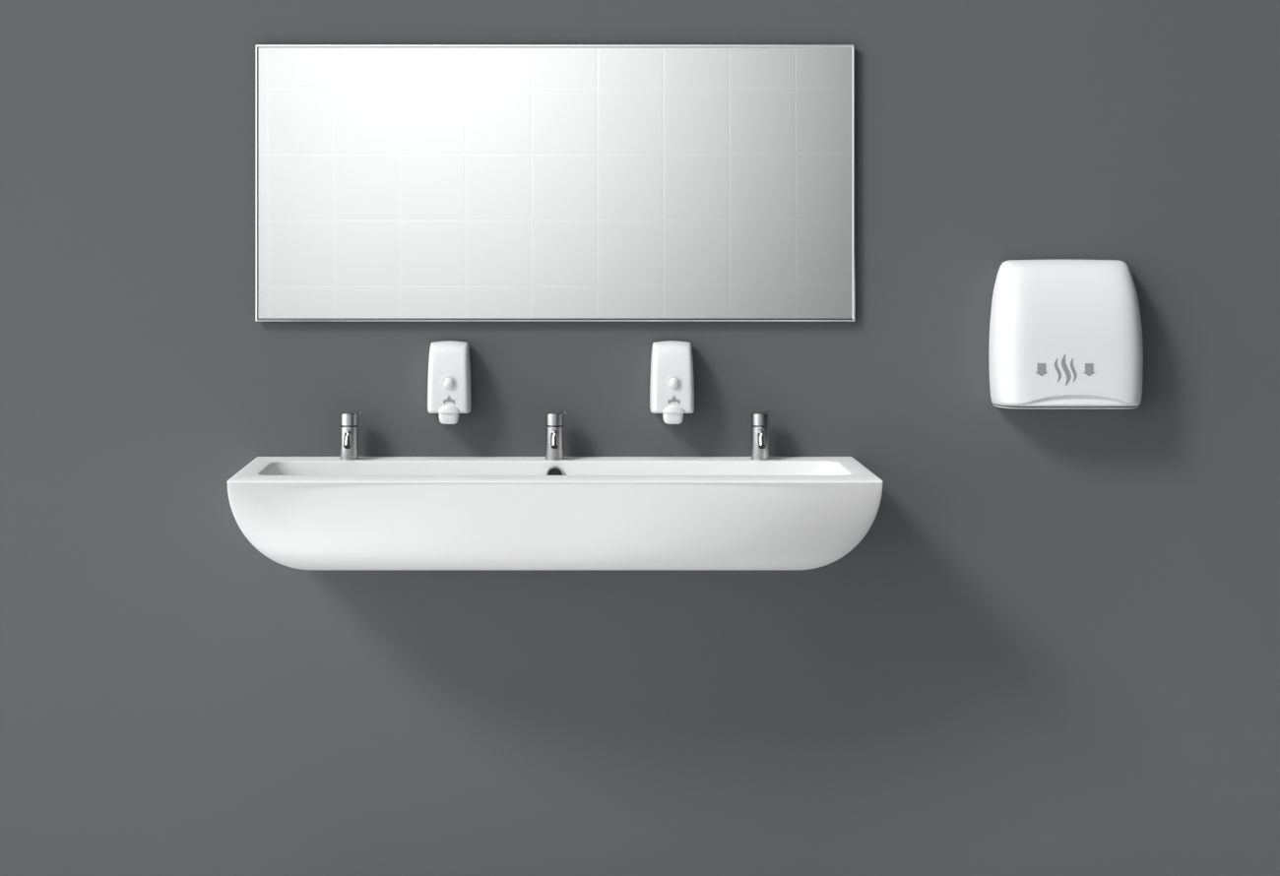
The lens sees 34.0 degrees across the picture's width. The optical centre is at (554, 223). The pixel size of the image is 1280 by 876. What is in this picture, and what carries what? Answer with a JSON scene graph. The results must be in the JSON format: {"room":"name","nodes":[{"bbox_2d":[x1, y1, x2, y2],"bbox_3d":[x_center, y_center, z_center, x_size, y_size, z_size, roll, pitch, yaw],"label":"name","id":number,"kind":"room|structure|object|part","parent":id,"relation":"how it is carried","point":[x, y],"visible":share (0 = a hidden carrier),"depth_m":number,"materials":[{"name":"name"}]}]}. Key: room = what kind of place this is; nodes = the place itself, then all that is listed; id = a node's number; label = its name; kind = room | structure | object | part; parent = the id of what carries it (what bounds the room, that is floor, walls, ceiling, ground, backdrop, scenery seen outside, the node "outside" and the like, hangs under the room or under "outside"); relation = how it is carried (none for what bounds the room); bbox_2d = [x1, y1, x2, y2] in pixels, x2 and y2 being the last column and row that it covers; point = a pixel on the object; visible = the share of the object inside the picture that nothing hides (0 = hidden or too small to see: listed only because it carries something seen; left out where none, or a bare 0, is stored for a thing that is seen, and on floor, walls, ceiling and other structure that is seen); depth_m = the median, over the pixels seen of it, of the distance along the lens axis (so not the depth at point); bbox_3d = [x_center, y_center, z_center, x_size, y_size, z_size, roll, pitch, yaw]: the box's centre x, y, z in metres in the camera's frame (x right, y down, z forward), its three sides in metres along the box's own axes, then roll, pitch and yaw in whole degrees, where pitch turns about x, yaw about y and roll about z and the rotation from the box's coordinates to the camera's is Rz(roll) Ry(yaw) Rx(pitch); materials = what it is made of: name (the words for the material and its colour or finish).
{"room":"public restroom","nodes":[
{"label":"public restroom","id":0,"kind":"room"},
{"bbox_2d":[0,0,1279,875],"bbox_3d":[0.100,0.000,5.162,5.400,3.200,0.150,0,0,0],"label":"wall","id":1,"kind":"structure","parent":0,"point":[1050,646],"depth_m":5.09,"materials":[{"name":"grey paint"}]},
{"bbox_2d":[427,340,471,424],"bbox_3d":[-0.256,0.384,5.047,0.106,0.197,0.080,0,0,0],"label":"soap dispenser","id":2,"kind":"object","parent":1,"relation":"attached to","point":[449,390],"visible":1,"depth_m":5.02,"materials":[{"name":"white plastic"}]},
{"bbox_2d":[438,405,459,412],"bbox_3d":[-0.254,0.446,5.019,0.054,0.018,0.020,0,0,0],"label":"hood","id":3,"kind":"object","parent":2,"relation":"attached to","point":[441,409],"depth_m":5.01,"materials":[{"name":"white plastic"}]},
{"bbox_2d":[226,456,883,570],"bbox_3d":[0.000,0.691,4.862,1.472,0.243,0.450,0,0,0],"label":"washbasin","id":4,"kind":"object","parent":1,"relation":"attached to","point":[302,513],"visible":1,"depth_m":4.66,"materials":[{"name":"white ceramic"}]},
{"bbox_2d":[339,411,361,459],"bbox_3d":[-0.500,0.511,5.020,0.046,0.115,0.077,0,0,17],"label":"faucet","id":5,"kind":"object","parent":4,"relation":"on","point":[349,421],"visible":1,"depth_m":5.01,"materials":[{"name":"grey metal"}]},
{"bbox_3d":[-0.496,0.518,5.000,0.019,0.041,0.042,0,0,0],"label":"spout","id":6,"kind":"part","parent":5,"relation":"part of","materials":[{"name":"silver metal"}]},
{"bbox_3d":[-0.496,0.471,5.034,0.045,0.030,0.045,0,0,0],"label":"handle","id":7,"kind":"part","parent":5,"relation":"part of","materials":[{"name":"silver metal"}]},
{"bbox_2d":[545,411,566,459],"bbox_3d":[-0.005,0.511,5.020,0.046,0.115,0.077,0,0,17],"label":"faucet","id":8,"kind":"object","parent":4,"relation":"on","point":[554,421],"visible":1,"depth_m":5.01,"materials":[{"name":"grey metal"}]},
{"bbox_3d":[-0.001,0.518,5.000,0.019,0.041,0.042,0,0,0],"label":"spout","id":9,"kind":"part","parent":8,"relation":"part of","materials":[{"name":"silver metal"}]},
{"bbox_3d":[-0.001,0.471,5.034,0.045,0.030,0.045,0,0,0],"label":"handle","id":10,"kind":"part","parent":8,"relation":"part of","materials":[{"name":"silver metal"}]},
{"bbox_2d":[751,411,770,459],"bbox_3d":[0.491,0.511,5.020,0.046,0.115,0.077,0,0,17],"label":"faucet","id":11,"kind":"object","parent":4,"relation":"on","point":[759,420],"visible":1,"depth_m":5.01,"materials":[{"name":"grey metal"}]},
{"bbox_3d":[0.495,0.471,5.034,0.045,0.030,0.045,0,0,0],"label":"handle","id":12,"kind":"part","parent":11,"relation":"part of","materials":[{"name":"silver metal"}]},
{"bbox_3d":[0.495,0.518,5.000,0.019,0.041,0.042,0,0,0],"label":"spout","id":13,"kind":"part","parent":11,"relation":"part of","materials":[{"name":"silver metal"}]},
{"bbox_2d":[255,44,855,321],"bbox_3d":[0.001,-0.098,5.077,1.458,0.674,0.019,0,0,0],"label":"mirror","id":14,"kind":"object","parent":1,"relation":"attached to","point":[394,182],"visible":1,"depth_m":5.07,"materials":[{"name":"silver metal"}]},
{"bbox_2d":[649,340,694,424],"bbox_3d":[0.285,0.384,5.047,0.106,0.197,0.080,0,0,0],"label":"soap dispenser","id":15,"kind":"object","parent":1,"relation":"attached to","point":[672,385],"visible":1,"depth_m":5.02,"materials":[{"name":"white plastic"}]},
{"bbox_2d":[662,405,685,412],"bbox_3d":[0.286,0.446,5.019,0.054,0.018,0.020,0,0,0],"label":"hood","id":16,"kind":"object","parent":15,"relation":"attached to","point":[666,409],"depth_m":5.01,"materials":[{"name":"white plastic"}]},
{"bbox_2d":[988,259,1143,409],"bbox_3d":[1.237,0.266,5.025,0.364,0.357,0.124,0,0,0],"label":"dryer","id":17,"kind":"object","parent":1,"relation":"attached to","point":[1064,334],"visible":1,"depth_m":4.97,"materials":[{"name":"white plastic"}]}
]}

